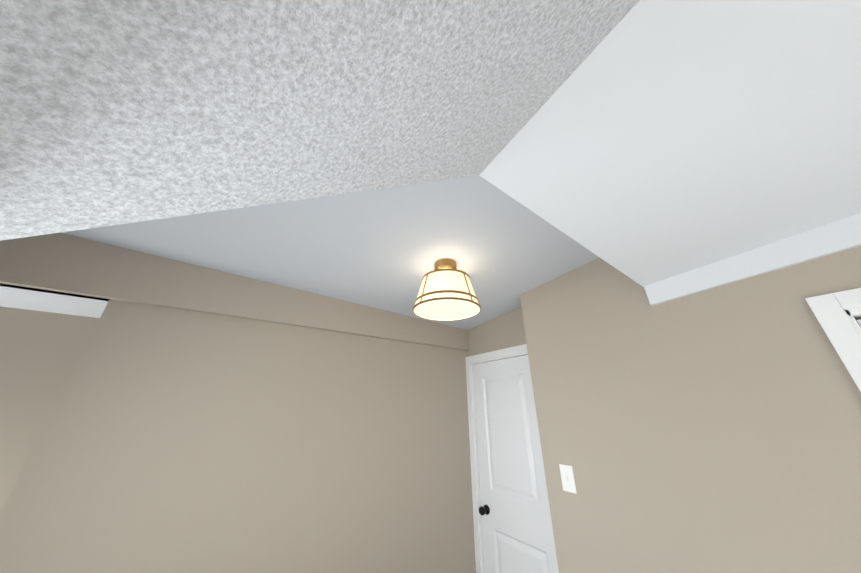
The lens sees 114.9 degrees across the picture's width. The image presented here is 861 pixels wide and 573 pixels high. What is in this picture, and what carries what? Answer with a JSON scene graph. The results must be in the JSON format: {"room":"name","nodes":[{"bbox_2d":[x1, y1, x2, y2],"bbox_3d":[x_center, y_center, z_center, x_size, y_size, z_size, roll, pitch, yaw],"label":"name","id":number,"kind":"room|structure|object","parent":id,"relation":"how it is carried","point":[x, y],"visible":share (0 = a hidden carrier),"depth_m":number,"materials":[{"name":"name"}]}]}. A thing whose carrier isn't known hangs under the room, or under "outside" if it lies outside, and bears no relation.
{"room":"hallway","nodes":[
{"label":"hallway","id":0,"kind":"room"},
{"bbox_2d":[0,306,99,511],"bbox_3d":[-2.620,1.046,0.993,1.555,2.160,0.001,16,-28,-31],"label":"wall","id":1,"kind":"structure","parent":0,"point":[41,352],"depth_m":1.53,"materials":[{"name":"beige paint"}]},
{"bbox_2d":[0,283,109,317],"bbox_3d":[-2.475,-0.026,1.241,1.555,0.001,0.510,16,-28,-31],"label":"ceiling","id":2,"kind":"structure","parent":0,"point":[27,298],"depth_m":1.48,"materials":[{"name":"white paint"}]},
{"bbox_2d":[0,233,475,572],"bbox_3d":[-1.316,0.949,1.335,4.020,2.620,0.090,16,-28,-31],"label":"wall","id":3,"kind":"structure","parent":0,"point":[171,440],"depth_m":1.56,"materials":[{"name":"beige paint"}]},
{"bbox_2d":[0,0,639,240],"bbox_3d":[0.076,-0.445,-0.813,1.890,1.482,2.520,16,-28,-31],"label":"ceiling slope","id":4,"kind":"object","parent":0,"point":[115,112],"depth_m":0.31,"materials":[{"name":"white paint"}]},
{"bbox_2d":[60,175,598,329],"bbox_3d":[-0.860,-0.392,1.200,4.020,0.245,1.610,16,-28,-31],"label":"ceiling","id":5,"kind":"structure","parent":0,"point":[386,249],"depth_m":1.49,"materials":[{"name":"grey paint"}]},
{"bbox_2d":[413,259,480,320],"bbox_3d":[0.093,0.001,1.631,0.390,0.307,0.390,16,-28,-31],"label":"ceiling light","id":6,"kind":"object","parent":5,"relation":"hanging from","point":[446,292],"visible":1,"depth_m":1.51,"materials":[{"name":"gold metal"}]},
{"bbox_2d":[413,298,479,319],"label":"diffuser","id":7,"kind":"object","parent":6,"relation":"attached to","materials":[{"name":"white glass"}]},
{"bbox_2d":[466,307,525,356],"bbox_3d":[0.590,1.360,1.995,0.001,2.415,0.850,16,-28,-31],"label":"wall","id":8,"kind":"structure","parent":0,"point":[506,330],"depth_m":2.41,"materials":[{"name":"beige paint"}]},
{"bbox_2d":[465,344,527,572],"bbox_3d":[0.613,1.521,1.967,0.116,2.097,0.834,16,-28,-31],"label":"door frame","id":9,"kind":"structure","parent":8,"relation":"attached to","point":[510,352],"depth_m":2.28,"materials":[{"name":"white wood"}]},
{"bbox_2d":[473,355,558,572],"bbox_3d":[0.603,1.548,1.947,0.036,2.008,0.680,16,-28,-31],"label":"entry door","id":10,"kind":"structure","parent":8,"relation":"in","point":[517,531],"depth_m":2.02,"materials":[{"name":"white paint"}]},
{"bbox_2d":[479,505,489,515],"bbox_3d":[0.404,1.707,2.093,0.071,0.062,0.062,16,-28,-31],"label":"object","id":11,"kind":"structure","parent":10,"relation":"attached to","point":[485,509],"depth_m":2.09,"materials":[{"name":"black metal"}]},
{"bbox_2d":[479,0,860,286],"bbox_3d":[1.276,-0.676,0.179,1.276,0.247,2.520,16,-28,-31],"label":"ceiling slope","id":12,"kind":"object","parent":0,"point":[652,142],"visible":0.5,"depth_m":0.73,"materials":[{"name":"white paint"}]},
{"bbox_2d":[520,246,860,572],"bbox_3d":[1.590,0.593,0.348,0.001,2.473,3.280,16,-28,-31],"label":"wall","id":13,"kind":"structure","parent":0,"point":[716,430],"depth_m":1.13,"materials":[{"name":"beige paint"}]},
{"bbox_2d":[559,464,576,493],"bbox_3d":[0.746,1.047,1.498,0.014,0.122,0.076,16,-28,-31],"label":"switch plate","id":14,"kind":"object","parent":13,"relation":"attached to","point":[567,479],"visible":1,"depth_m":1.49,"materials":[{"name":"white plastic"}]},
{"bbox_2d":[644,213,860,305],"bbox_3d":[1.797,-0.439,0.456,0.020,0.237,2.515,16,-28,-31],"label":"trim","id":15,"kind":"structure","parent":13,"relation":"attached to","point":[833,238],"depth_m":1.08,"materials":[{"name":"white paint"}]},
{"bbox_2d":[805,288,860,391],"bbox_3d":[1.807,0.717,0.040,0.138,1.996,1.495,16,-28,-31],"label":"trim","id":16,"kind":"structure","parent":13,"relation":"attached to","point":[837,315],"depth_m":0.90,"materials":[{"name":"white"}]}
]}

